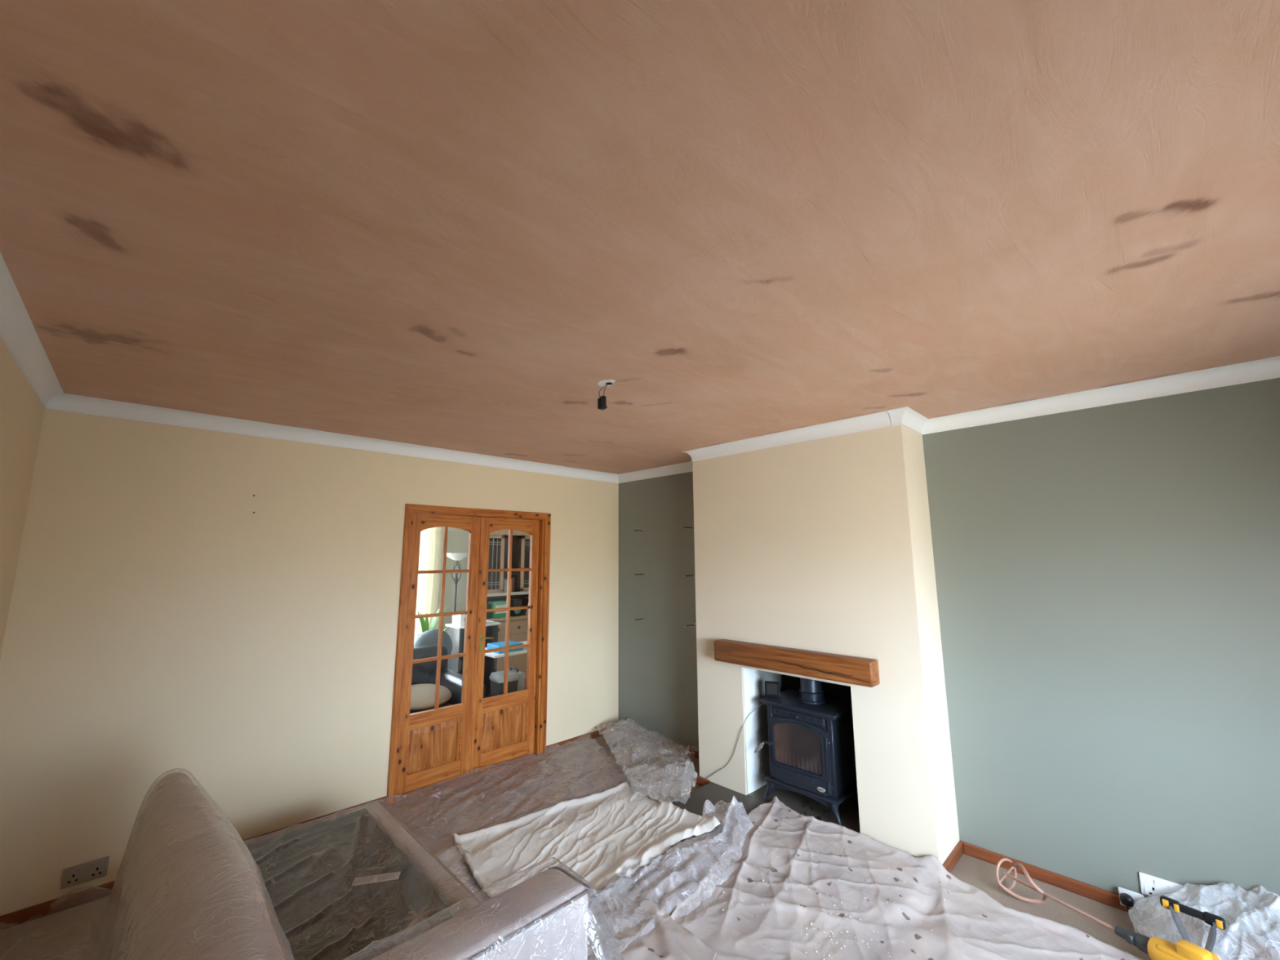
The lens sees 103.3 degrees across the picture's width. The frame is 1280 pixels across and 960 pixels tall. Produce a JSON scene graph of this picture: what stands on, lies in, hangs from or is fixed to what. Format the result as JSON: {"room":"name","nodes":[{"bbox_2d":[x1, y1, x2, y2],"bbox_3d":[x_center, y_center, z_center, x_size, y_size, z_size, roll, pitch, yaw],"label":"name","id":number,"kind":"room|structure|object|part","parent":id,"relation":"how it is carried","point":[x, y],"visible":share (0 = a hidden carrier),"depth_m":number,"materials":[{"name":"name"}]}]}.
{"room":"living room","nodes":[
{"label":"living room","id":0,"kind":"room"},
{"bbox_2d":[0,337,44,658],"bbox_3d":[-1.208,0.479,0.508,0.120,2.400,5.190,8,-12,-44],"label":"wall","id":1,"kind":"structure","parent":0,"point":[21,411],"depth_m":2.11,"materials":[{"name":"beige paint"}]},
{"bbox_2d":[0,252,63,408],"bbox_3d":[-1.151,-0.660,0.745,0.058,0.078,4.950,8,-12,-44],"label":"trim","id":2,"kind":"structure","parent":1,"relation":"attached to","point":[18,333],"depth_m":1.82,"materials":[{"name":"white paint"}]},
{"bbox_2d":[0,408,618,915],"bbox_3d":[-1.594,0.959,3.640,3.758,2.400,0.120,8,-12,-44],"label":"wall","id":3,"kind":"structure","parent":0,"point":[157,623],"depth_m":2.83,"materials":[{"name":"beige paint"}]},
{"bbox_2d":[60,856,109,889],"bbox_3d":[-2.619,1.854,2.389,0.148,0.086,0.012,8,-12,-44],"label":"wall socket","id":4,"kind":"object","parent":3,"relation":"attached to","point":[72,876],"visible":1,"depth_m":2.39,"materials":[{"name":"white plastic"}]},
{"bbox_2d":[0,724,618,930],"bbox_3d":[-1.539,2.110,3.414,3.758,0.056,0.018,8,-12,-44],"label":"baseboard","id":5,"kind":"structure","parent":3,"relation":"attached to","point":[17,917],"depth_m":2.41,"materials":[{"name":"brown wood"}]},
{"bbox_2d":[46,393,618,483],"bbox_3d":[-1.539,-0.199,3.752,3.758,0.078,0.058,8,-12,-44],"label":"trim","id":6,"kind":"structure","parent":3,"relation":"attached to","point":[65,402],"depth_m":3.14,"materials":[{"name":"white paint"}]},
{"bbox_2d":[396,513,481,796],"bbox_3d":[-1.467,1.213,3.724,0.540,1.907,0.038,8,-12,-44],"label":"door","id":7,"kind":"structure","parent":3,"relation":"in","point":[435,744],"depth_m":3.67,"materials":[{"name":"brown wood"}]},
{"bbox_3d":[-1.467,2.102,3.584,0.390,0.107,0.038,8,-12,-44],"label":"rail","id":8,"kind":"part","parent":7,"relation":"part of","materials":[{"name":"brown wood"}]},
{"bbox_3d":[-1.464,1.895,3.612,0.388,0.310,0.020,8,-12,-44],"label":"panel","id":9,"kind":"part","parent":7,"relation":"part of","materials":[{"name":"brown wood"}]},
{"bbox_3d":[-1.461,1.895,3.608,0.388,0.310,0.011,8,-12,-44],"label":"panel moulding","id":10,"kind":"part","parent":7,"relation":"part of","materials":[{"name":"brown wood"}]},
{"bbox_3d":[-1.469,1.698,3.646,0.390,0.090,0.038,8,-12,-44],"label":"lock rail","id":11,"kind":"part","parent":7,"relation":"part of","materials":[{"name":"brown wood"}]},
{"bbox_3d":[-1.477,0.335,3.853,0.390,0.133,0.038,8,-12,-44],"label":"rail","id":12,"kind":"part","parent":7,"relation":"part of","materials":[{"name":"brown wood"}]},
{"bbox_2d":[386,504,551,805],"bbox_3d":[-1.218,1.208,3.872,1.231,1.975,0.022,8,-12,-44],"label":"trim","id":13,"kind":"structure","parent":3,"relation":"attached to","point":[409,516],"depth_m":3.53,"materials":[{"name":"brown wood"}]},
{"bbox_2d":[404,503,551,519],"bbox_3d":[-1.223,0.260,4.016,1.231,0.058,0.022,8,-12,-44],"label":"trim","id":14,"kind":"structure","parent":3,"relation":"attached to","point":[413,508],"depth_m":3.94,"materials":[{"name":"brown wood"}]},
{"bbox_2d":[470,516,539,773],"bbox_3d":[-1.066,1.265,4.081,0.552,1.907,0.084,8,-12,-44],"label":"door","id":15,"kind":"structure","parent":3,"relation":"in","point":[503,726],"depth_m":4.04,"materials":[{"name":"brown wood"}]},
{"bbox_3d":[-1.229,1.261,3.922,0.036,0.135,0.004,8,-12,-44],"label":"handle plate","id":16,"kind":"part","parent":15,"relation":"part of","materials":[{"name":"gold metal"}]},
{"bbox_3d":[-1.186,1.232,3.938,0.094,0.024,0.043,8,-12,-44],"label":"lever","id":17,"kind":"part","parent":15,"relation":"part of","materials":[{"name":"gold metal"}]},
{"bbox_3d":[-1.071,2.158,3.967,0.403,0.107,0.038,8,-12,-44],"label":"rail","id":18,"kind":"part","parent":15,"relation":"part of","materials":[{"name":"brown wood"}]},
{"bbox_3d":[-1.069,1.951,3.995,0.401,0.310,0.020,8,-12,-44],"label":"panel","id":19,"kind":"part","parent":15,"relation":"part of","materials":[{"name":"brown wood"}]},
{"bbox_3d":[-1.066,1.951,3.991,0.401,0.310,0.011,8,-12,-44],"label":"panel moulding","id":20,"kind":"part","parent":15,"relation":"part of","materials":[{"name":"brown wood"}]},
{"bbox_3d":[-1.074,1.754,4.029,0.403,0.090,0.038,8,-12,-44],"label":"lock rail","id":21,"kind":"part","parent":15,"relation":"part of","materials":[{"name":"brown wood"}]},
{"bbox_3d":[-1.081,0.392,4.236,0.403,0.133,0.038,8,-12,-44],"label":"rail","id":22,"kind":"part","parent":15,"relation":"part of","materials":[{"name":"brown wood"}]},
{"bbox_2d":[442,527,468,633],"bbox_3d":[-2.915,1.468,6.924,4.800,2.400,0.120,8,-12,-44],"label":"wall","id":23,"kind":"structure","parent":0,"point":[457,539],"depth_m":7.17,"materials":[{"name":"grey paint"}]},
{"bbox_2d":[413,526,444,642],"bbox_3d":[-2.915,1.509,6.694,0.595,2.150,0.072,8,-12,-44],"label":"curtain","id":24,"kind":"object","parent":23,"relation":"hanging from","point":[431,544],"visible":0.2,"depth_m":6.81,"materials":[{"name":"beige fabric"}]},
{"bbox_2d":[0,694,1261,959],"bbox_3d":[-0.861,2.136,2.926,4.298,0.150,8.490,8,-12,-44],"label":"floor","id":25,"kind":"structure","parent":0,"point":[977,873],"depth_m":2.61,"materials":[{"name":"carpet"}]},
{"bbox_2d":[111,772,591,959],"bbox_3d":[-1.108,1.443,1.765,1.045,0.772,1.702,8,-12,-44],"label":"sofa","id":26,"kind":"object","parent":25,"relation":"on","point":[536,918],"visible":0.98,"depth_m":1.52,"materials":[{"name":"fabric"}]},
{"bbox_3d":[-1.261,1.382,1.388,0.292,0.762,1.369,8,-12,-44],"label":"backrest","id":27,"kind":"part","parent":26,"relation":"part of","materials":[{"name":"fabric"}]},
{"bbox_3d":[-1.624,1.790,2.354,0.758,0.270,0.071,8,-12,-44],"label":"rail","id":28,"kind":"part","parent":26,"relation":"part of","materials":[{"name":"fabric"}]},
{"bbox_2d":[0,768,624,959],"bbox_3d":[-1.229,1.452,1.775,1.764,0.818,2.806,8,-12,-44],"label":"plastic cover","id":29,"kind":"object","parent":26,"relation":"on","point":[115,890],"visible":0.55,"depth_m":1.50,"materials":[{"name":"white"}]},
{"bbox_3d":[-0.872,1.740,2.088,0.070,0.280,1.508,8,-12,-44],"label":"rail","id":30,"kind":"part","parent":26,"relation":"part of","materials":[{"name":"fabric"}]},
{"bbox_3d":[-0.511,1.476,1.297,0.823,0.540,0.212,8,-12,-44],"label":"armrest","id":31,"kind":"part","parent":26,"relation":"part of","materials":[{"name":"fabric"}]},
{"bbox_2d":[417,607,446,636],"bbox_3d":[-2.500,2.014,5.990,0.370,1.029,0.409,8,-12,-44],"label":"potted plant","id":32,"kind":"object","parent":25,"relation":"on","point":[424,624],"visible":0.17,"depth_m":6.04,"materials":[{"name":"green plant"}]},
{"bbox_2d":[413,629,453,654],"bbox_3d":[-2.179,1.998,5.290,0.400,0.849,0.360,8,-12,-44],"label":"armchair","id":33,"kind":"object","parent":25,"relation":"on","point":[430,637],"visible":0.33,"depth_m":5.24,"materials":[{"name":"grey fabric"}]},
{"bbox_2d":[409,644,485,713],"bbox_3d":[-1.940,1.933,4.510,0.750,0.739,1.050,8,-12,-44],"label":"armchair","id":34,"kind":"object","parent":25,"relation":"on","point":[424,672],"visible":0.12,"depth_m":4.77,"materials":[{"name":"grey fabric"}]},
{"bbox_3d":[-2.219,1.954,4.796,0.750,0.690,0.250,8,-12,-44],"label":"backrest","id":35,"kind":"part","parent":34,"relation":"part of","materials":[{"name":"grey fabric"}]},
{"bbox_2d":[409,683,452,710],"bbox_3d":[-1.892,1.865,4.363,0.520,0.145,0.475,8,-12,-44],"label":"cushion","id":36,"kind":"object","parent":34,"relation":"on","point":[422,695],"visible":0.66,"depth_m":4.28,"materials":[{"name":"beige fabric"}]},
{"bbox_3d":[-1.944,2.080,4.341,0.540,0.280,0.750,8,-12,-44],"label":"seat","id":37,"kind":"part","parent":34,"relation":"part of","materials":[{"name":"black leather"}]},
{"bbox_3d":[-1.683,2.023,4.608,0.210,0.490,0.850,8,-12,-44],"label":"armrest","id":38,"kind":"part","parent":34,"relation":"part of","materials":[{"name":"black leather"}]},
{"bbox_2d":[446,552,467,612],"bbox_3d":[-2.339,1.756,6.373,0.320,1.656,0.320,8,-12,-44],"label":"floor lamp","id":39,"kind":"object","parent":25,"relation":"on","point":[454,556],"visible":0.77,"depth_m":6.41,"materials":[{"name":"metal"}]},
{"bbox_3d":[-2.344,0.986,6.491,0.320,0.097,0.320,8,-12,-44],"label":"lamp shade","id":40,"kind":"part","parent":39,"relation":"part of","materials":[{"name":"white glass"}]},
{"bbox_2d":[445,620,501,695],"bbox_3d":[-1.975,2.100,5.946,0.520,0.805,0.375,8,-12,-44],"label":"base cabinet","id":41,"kind":"object","parent":25,"relation":"on","point":[456,633],"visible":0.34,"depth_m":5.85,"materials":[{"name":"white paint"}]},
{"bbox_3d":[-1.941,2.077,5.745,0.225,0.730,0.012,8,-12,-44],"label":"door","id":42,"kind":"part","parent":41,"relation":"part of","materials":[{"name":"black paint"}]},
{"bbox_2d":[452,613,486,626],"bbox_3d":[-2.010,1.625,5.966,0.320,0.139,0.224,8,-12,-44],"label":"box","id":43,"kind":"object","parent":41,"relation":"on","point":[457,620],"visible":0.14,"depth_m":5.82,"materials":[{"name":"white plastic"}]},
{"bbox_3d":[-1.773,2.101,5.907,0.225,0.730,0.012,8,-12,-44],"label":"door","id":44,"kind":"part","parent":41,"relation":"part of","materials":[{"name":"black paint"}]},
{"bbox_2d":[345,734,635,903],"bbox_3d":[-0.560,2.050,3.185,1.961,0.070,1.675,8,-12,-44],"label":"plastic sheet","id":45,"kind":"object","parent":25,"relation":"on","point":[522,780],"visible":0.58,"depth_m":3.35,"materials":[{"name":"grey"}]},
{"bbox_2d":[431,782,719,902],"bbox_3d":[-0.362,1.959,2.784,1.340,0.111,0.986,7,-11,-40],"label":"sheet","id":46,"kind":"object","parent":45,"relation":"on","point":[598,836],"visible":0.65,"depth_m":2.78,"materials":[{"name":"beige fabric"}]},
{"bbox_2d":[595,718,698,804],"bbox_3d":[0.136,2.074,3.904,0.701,0.141,1.600,2,-9,-16],"label":"plastic sheet","id":47,"kind":"object","parent":45,"relation":"on","point":[687,749],"visible":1,"depth_m":3.79,"materials":[{"name":"grey"}]},
{"bbox_2d":[488,670,519,696],"bbox_3d":[-1.231,2.022,4.553,0.198,0.569,0.198,7,-11,-39],"label":"waste bin","id":48,"kind":"object","parent":25,"relation":"on","point":[496,678],"visible":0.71,"depth_m":4.53,"materials":[{"name":"black paint"}]},
{"bbox_3d":[-1.233,1.775,4.591,0.198,0.070,0.198,7,-11,-39],"label":"lid","id":49,"kind":"part","parent":48,"relation":"part of","materials":[{"name":"grey plastic"}]},
{"bbox_2d":[484,647,527,671],"bbox_3d":[-1.363,2.130,5.440,0.740,0.624,0.500,8,-12,-44],"label":"side table","id":50,"kind":"object","parent":25,"relation":"on","point":[493,655],"visible":0.12,"depth_m":5.16,"materials":[{"name":"white paint"}]},
{"bbox_3d":[-1.452,2.083,5.047,0.027,0.599,0.028,8,-12,-44],"label":"leg","id":51,"kind":"part","parent":50,"relation":"part of","materials":[{"name":"black paint"}]},
{"bbox_2d":[487,640,523,653],"bbox_3d":[-1.423,1.761,5.339,0.280,0.074,0.260,8,-12,-44],"label":"box","id":52,"kind":"object","parent":50,"relation":"on","point":[500,644],"visible":0.68,"depth_m":5.28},
{"bbox_2d":[518,640,527,648],"bbox_3d":[-1.204,1.816,5.589,0.270,0.040,0.280,8,-12,-44],"label":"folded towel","id":53,"kind":"object","parent":50,"relation":"on","point":[524,642],"visible":0.08,"depth_m":5.57,"materials":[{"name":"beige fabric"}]},
{"bbox_2d":[486,528,530,677],"bbox_3d":[-1.761,1.663,6.917,1.000,1.960,0.480,8,-12,-44],"label":"dresser","id":54,"kind":"object","parent":25,"relation":"on","point":[498,540],"visible":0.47,"depth_m":6.93,"materials":[{"name":"brown wood"}]},
{"bbox_2d":[486,603,491,618],"bbox_3d":[-2.015,1.713,6.609,0.100,0.190,0.130,8,-12,-44],"label":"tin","id":55,"kind":"object","parent":54,"relation":"on","point":[488,605],"visible":0.34,"depth_m":6.57,"materials":[{"name":"green metal"}]},
{"bbox_3d":[-1.941,1.114,6.743,0.270,0.765,0.022,8,-12,-44],"label":"glass door","id":56,"kind":"part","parent":54,"relation":"part of","materials":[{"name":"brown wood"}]},
{"bbox_2d":[488,600,506,618],"bbox_3d":[-1.886,1.721,6.734,0.220,0.210,0.172,8,-12,-44],"label":"box","id":57,"kind":"object","parent":54,"relation":"on","point":[495,604],"visible":0.55,"depth_m":6.65,"materials":[{"name":"white paint"}]},
{"bbox_2d":[495,604,506,613],"bbox_3d":[-1.826,1.702,6.675,0.180,0.110,0.002,8,-12,-44],"label":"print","id":58,"kind":"object","parent":57,"relation":"attached to","point":[497,606],"depth_m":6.67,"materials":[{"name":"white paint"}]},
{"bbox_3d":[-1.836,1.927,6.522,0.280,0.160,0.014,8,-12,-44],"label":"drawer","id":59,"kind":"part","parent":54,"relation":"part of","materials":[{"name":"brown wood"}]},
{"bbox_2d":[503,579,506,591],"bbox_3d":[-1.887,1.451,6.954,0.034,0.170,0.160,8,-12,-44],"label":"book","id":60,"kind":"object","parent":54,"relation":"in","point":[505,580],"visible":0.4,"depth_m":6.90,"materials":[{"name":"grey paper"}]},
{"bbox_2d":[486,614,528,622],"bbox_3d":[-1.764,1.866,6.890,0.980,0.030,0.470,8,-12,-44],"label":"countertop","id":61,"kind":"structure","parent":54,"relation":"on","point":[512,618],"depth_m":6.65,"materials":[{"name":"brown wood"}]},
{"bbox_2d":[491,535,524,593],"bbox_3d":[-1.823,1.312,7.032,0.940,1.110,0.270,8,-12,-44],"label":"shelf","id":62,"kind":"object","parent":54,"relation":"attached to","point":[500,544],"depth_m":7.01,"materials":[{"name":"brown wood"}]},
{"bbox_3d":[-1.914,1.326,7.124,0.920,1.110,0.030,8,-12,-44],"label":"panel","id":63,"kind":"part","parent":54,"relation":"part of","materials":[{"name":"brown wood"}]},
{"bbox_3d":[-1.819,0.742,7.112,1.000,0.080,0.330,8,-12,-44],"label":"cornice","id":64,"kind":"part","parent":54,"relation":"part of","materials":[{"name":"brown wood"}]},
{"bbox_2d":[506,577,514,591],"bbox_3d":[-1.806,1.453,7.034,0.034,0.190,0.160,8,-12,-44],"label":"book","id":65,"kind":"object","parent":54,"relation":"in","point":[512,578],"visible":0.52,"depth_m":6.98,"materials":[{"name":"brown paper"}]},
{"bbox_2d":[510,599,521,616],"bbox_3d":[-1.705,1.739,6.891,0.140,0.220,0.158,8,-12,-44],"label":"speaker","id":66,"kind":"object","parent":54,"relation":"on","point":[513,602],"visible":0.64,"depth_m":6.83},
{"bbox_3d":[-1.621,1.957,6.729,0.280,0.160,0.014,8,-12,-44],"label":"drawer","id":67,"kind":"part","parent":54,"relation":"part of","materials":[{"name":"brown wood"}]},
{"bbox_2d":[521,597,528,615],"bbox_3d":[-1.614,1.753,7.035,0.068,0.231,0.160,8,-12,-44],"label":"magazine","id":68,"kind":"object","parent":54,"relation":"on","point":[525,600],"visible":0.58,"depth_m":7.02,"materials":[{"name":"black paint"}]},
{"bbox_3d":[-1.530,1.172,7.141,0.340,0.765,0.022,8,-12,-44],"label":"glass door","id":69,"kind":"part","parent":54,"relation":"part of","materials":[{"name":"brown wood"}]},
{"bbox_2d":[508,666,524,691],"bbox_3d":[-1.200,2.063,4.797,0.090,0.561,0.250,8,-12,-44],"label":"case","id":70,"kind":"object","parent":25,"relation":"on","point":[521,683],"visible":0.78,"depth_m":4.75,"materials":[{"name":"grey plastic"}]},
{"bbox_3d":[-1.202,1.808,4.836,0.016,0.045,0.145,8,-12,-44],"label":"handle","id":71,"kind":"part","parent":70,"relation":"part of","materials":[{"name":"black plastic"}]},
{"bbox_2d":[671,782,860,848],"bbox_3d":[0.968,2.049,3.021,0.990,0.070,1.362,8,-12,-44],"label":"hearth","id":72,"kind":"object","parent":25,"relation":"on","point":[848,810],"depth_m":3.17,"materials":[{"name":"stone"}]},
{"bbox_2d":[754,677,857,826],"bbox_3d":[1.078,1.562,3.263,0.417,0.975,0.556,8,-12,-44],"label":"stove","id":73,"kind":"object","parent":72,"relation":"on","point":[811,742],"visible":0.94,"depth_m":3.12,"materials":[{"name":"metal"}]},
{"bbox_3d":[0.826,1.989,3.243,0.089,0.126,0.050,-4,-9,23],"label":"leg","id":74,"kind":"part","parent":73,"relation":"part of","materials":[{"name":"metal"}]},
{"bbox_2d":[764,680,779,697],"bbox_3d":[0.886,1.402,3.394,0.092,0.100,0.052,-3,-9,17],"label":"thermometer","id":75,"kind":"object","parent":73,"relation":"on","point":[771,688],"visible":1,"depth_m":3.38,"materials":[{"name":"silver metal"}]},
{"bbox_3d":[0.980,1.654,3.140,0.004,0.254,0.328,8,-12,-44],"label":"stove glass","id":76,"kind":"part","parent":73,"relation":"part of","materials":[{"name":"black glass"}]},
{"bbox_3d":[0.992,1.480,3.172,0.022,0.044,0.350,8,-12,-44],"label":"air vent panel","id":77,"kind":"part","parent":73,"relation":"part of","materials":[{"name":"metal"}]},
{"bbox_3d":[0.981,1.690,3.131,0.028,0.392,0.400,8,-12,-44],"label":"stove door","id":78,"kind":"part","parent":73,"relation":"part of","materials":[{"name":"metal"}]},
{"bbox_3d":[1.101,1.452,3.285,0.375,0.032,0.510,8,-12,-44],"label":"plate","id":79,"kind":"part","parent":73,"relation":"part of","materials":[{"name":"metal"}]},
{"bbox_3d":[1.137,1.940,2.928,0.050,0.126,0.089,3,-9,-22],"label":"leg","id":80,"kind":"part","parent":73,"relation":"part of","materials":[{"name":"metal"}]},
{"bbox_3d":[1.357,1.975,3.168,0.089,0.126,0.050,-4,-9,23],"label":"leg","id":81,"kind":"part","parent":73,"relation":"part of","materials":[{"name":"metal"}]},
{"bbox_2d":[801,801,831,820],"bbox_3d":[1.057,2.018,3.090,0.162,0.007,0.186,8,-12,-44],"label":"scraps","id":82,"kind":"object","parent":72,"relation":"on","point":[818,817],"visible":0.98,"depth_m":3.08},
{"bbox_2d":[592,795,1143,959],"bbox_3d":[0.857,1.804,1.757,2.020,0.090,2.140,8,-12,-44],"label":"sheet","id":83,"kind":"object","parent":25,"relation":"on","point":[970,924],"visible":0.98,"depth_m":2.20,"materials":[{"name":"fabric"}]},
{"bbox_2d":[586,795,753,959],"bbox_3d":[0.128,1.860,2.394,1.576,0.193,0.750,8,-12,-44],"label":"plastic sheet","id":84,"kind":"object","parent":83,"relation":"on","point":[605,890],"visible":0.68,"depth_m":2.43,"materials":[{"name":"white"}]},
{"bbox_2d":[709,848,945,959],"bbox_3d":[0.795,1.888,2.227,1.082,0.061,0.796,8,-12,-44],"label":"crumbs","id":85,"kind":"object","parent":83,"relation":"on","point":[842,849],"visible":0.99,"depth_m":2.12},
{"bbox_2d":[995,857,1226,959],"bbox_3d":[1.974,1.807,2.124,0.306,0.226,0.764,3,-9,-21],"label":"mixer","id":86,"kind":"object","parent":83,"relation":"on","point":[1157,948],"visible":1,"depth_m":1.94,"materials":[{"name":"paint"}]},
{"bbox_2d":[1138,925,1151,937],"bbox_3d":[2.136,1.909,2.139,0.026,0.026,0.050,-1,-9,5],"label":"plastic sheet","id":87,"kind":"object","parent":25,"relation":"on","point":[1147,933],"visible":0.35,"depth_m":2.13,"materials":[{"name":"clear plastic"}]},
{"bbox_2d":[1128,882,1279,959],"bbox_3d":[2.504,1.683,1.686,0.441,0.280,1.301,8,-12,-44],"label":"plastic sheet","id":88,"kind":"object","parent":25,"relation":"on","point":[1151,906],"visible":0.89,"depth_m":2.01,"materials":[{"name":"white"}]},
{"bbox_2d":[0,0,1279,474],"bbox_3d":[0.171,-0.510,2.031,3.758,0.001,4.950,8,-12,-44],"label":"ceiling","id":89,"kind":"structure","parent":0,"point":[437,224],"depth_m":1.18,"materials":[{"name":"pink paint"}]},
{"bbox_2d":[597,379,615,409],"bbox_3d":[-0.157,-0.393,2.364,0.074,0.128,0.103,8,-12,-44],"label":"wiring","id":90,"kind":"object","parent":89,"relation":"attached to","point":[602,401],"visible":1,"depth_m":2.35,"materials":[{"name":"white paint"}]},
{"bbox_2d":[781,674,851,701],"bbox_3d":[1.205,1.556,3.347,0.401,1.100,0.815,8,-12,-44],"label":"wall","id":91,"kind":"structure","parent":0,"point":[830,690],"depth_m":3.49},
{"bbox_2d":[742,667,782,794],"bbox_3d":[0.878,1.694,3.536,0.479,0.809,0.010,8,-12,-43],"label":"wall","id":92,"kind":"structure","parent":91,"relation":"attached to","point":[756,724],"depth_m":3.45,"materials":[{"name":"white paint"}]},
{"bbox_2d":[692,421,959,864],"bbox_3d":[1.076,0.899,3.345,0.361,2.400,1.522,8,-12,-44],"label":"wall","id":93,"kind":"structure","parent":0,"point":[822,544],"depth_m":3.00,"materials":[{"name":"beige paint"}]},
{"bbox_2d":[697,703,763,778],"bbox_3d":[0.607,1.800,3.457,0.492,0.547,0.133,-4,-10,25],"label":"cable","id":94,"kind":"object","parent":93,"relation":"attached to","point":[762,704],"visible":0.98,"depth_m":3.40,"materials":[{"name":"white plastic"}]},
{"bbox_2d":[681,410,890,461],"bbox_3d":[1.009,-0.246,3.540,0.419,0.078,1.525,8,-12,-44],"label":"trim","id":95,"kind":"structure","parent":93,"relation":"attached to","point":[879,420],"depth_m":3.29,"materials":[{"name":"white paint"}]},
{"bbox_2d":[714,639,879,687],"bbox_3d":[0.915,1.117,3.136,0.115,0.136,1.065,8,-12,-44],"label":"mantel beam","id":96,"kind":"structure","parent":93,"relation":"attached to","point":[860,671],"depth_m":3.02,"materials":[{"name":"brown wood"}]},
{"bbox_2d":[886,406,928,435],"bbox_3d":[1.583,-0.335,2.957,0.423,0.084,0.112,8,-12,-44],"label":"trim","id":97,"kind":"structure","parent":93,"relation":"attached to","point":[905,416],"depth_m":2.88,"materials":[{"name":"white paint"}]},
{"bbox_2d":[617,377,1279,949],"bbox_3d":[1.565,0.873,3.191,0.120,2.400,5.190,8,-12,-44],"label":"wall","id":98,"kind":"structure","parent":0,"point":[1108,577],"depth_m":2.43,"materials":[{"name":"green paint"}]},
{"bbox_2d":[617,461,693,483],"bbox_3d":[0.205,-0.078,4.607,0.058,0.078,1.261,8,-12,-44],"label":"trim","id":99,"kind":"structure","parent":98,"relation":"attached to","point":[686,467],"depth_m":4.67,"materials":[{"name":"white paint"}]},
{"bbox_2d":[618,724,1279,959],"bbox_3d":[1.399,2.005,2.836,0.379,0.056,4.932,8,-12,-44],"label":"baseboard","id":100,"kind":"structure","parent":98,"relation":"attached to","point":[1097,894],"depth_m":2.45,"materials":[{"name":"brown wood"}]},
{"bbox_2d":[922,355,1279,435],"bbox_3d":[2.467,-0.440,2.322,0.058,0.078,2.167,8,-12,-44],"label":"trim","id":101,"kind":"structure","parent":98,"relation":"attached to","point":[1264,369],"depth_m":2.47,"materials":[{"name":"white paint"}]},
{"bbox_2d":[1118,886,1144,908],"bbox_3d":[2.201,1.879,2.264,0.011,0.072,0.084,8,-12,-44],"label":"wall socket","id":102,"kind":"object","parent":98,"relation":"attached to","point":[1135,896],"visible":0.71,"depth_m":2.26,"materials":[{"name":"white plastic"}]},
{"bbox_2d":[1120,893,1134,907],"bbox_3d":[2.173,1.878,2.259,0.035,0.048,0.048,8,-12,-44],"label":"plug","id":103,"kind":"object","parent":102,"relation":"attached to","point":[1126,900],"visible":1,"depth_m":2.25,"materials":[{"name":"plastic"}]},
{"bbox_2d":[1138,871,1191,907],"bbox_3d":[2.289,1.793,2.210,0.013,0.087,0.150,8,-12,-44],"label":"wall socket","id":104,"kind":"object","parent":98,"relation":"attached to","point":[1150,886],"visible":0.65,"depth_m":2.22,"materials":[{"name":"white plastic"}]},
{"bbox_2d":[1168,884,1173,890],"bbox_3d":[2.302,1.767,2.195,0.004,0.018,0.014,8,-12,-44],"label":"switch","id":105,"kind":"object","parent":104,"relation":"attached to","point":[1170,886],"depth_m":2.19,"materials":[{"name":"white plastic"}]}
]}

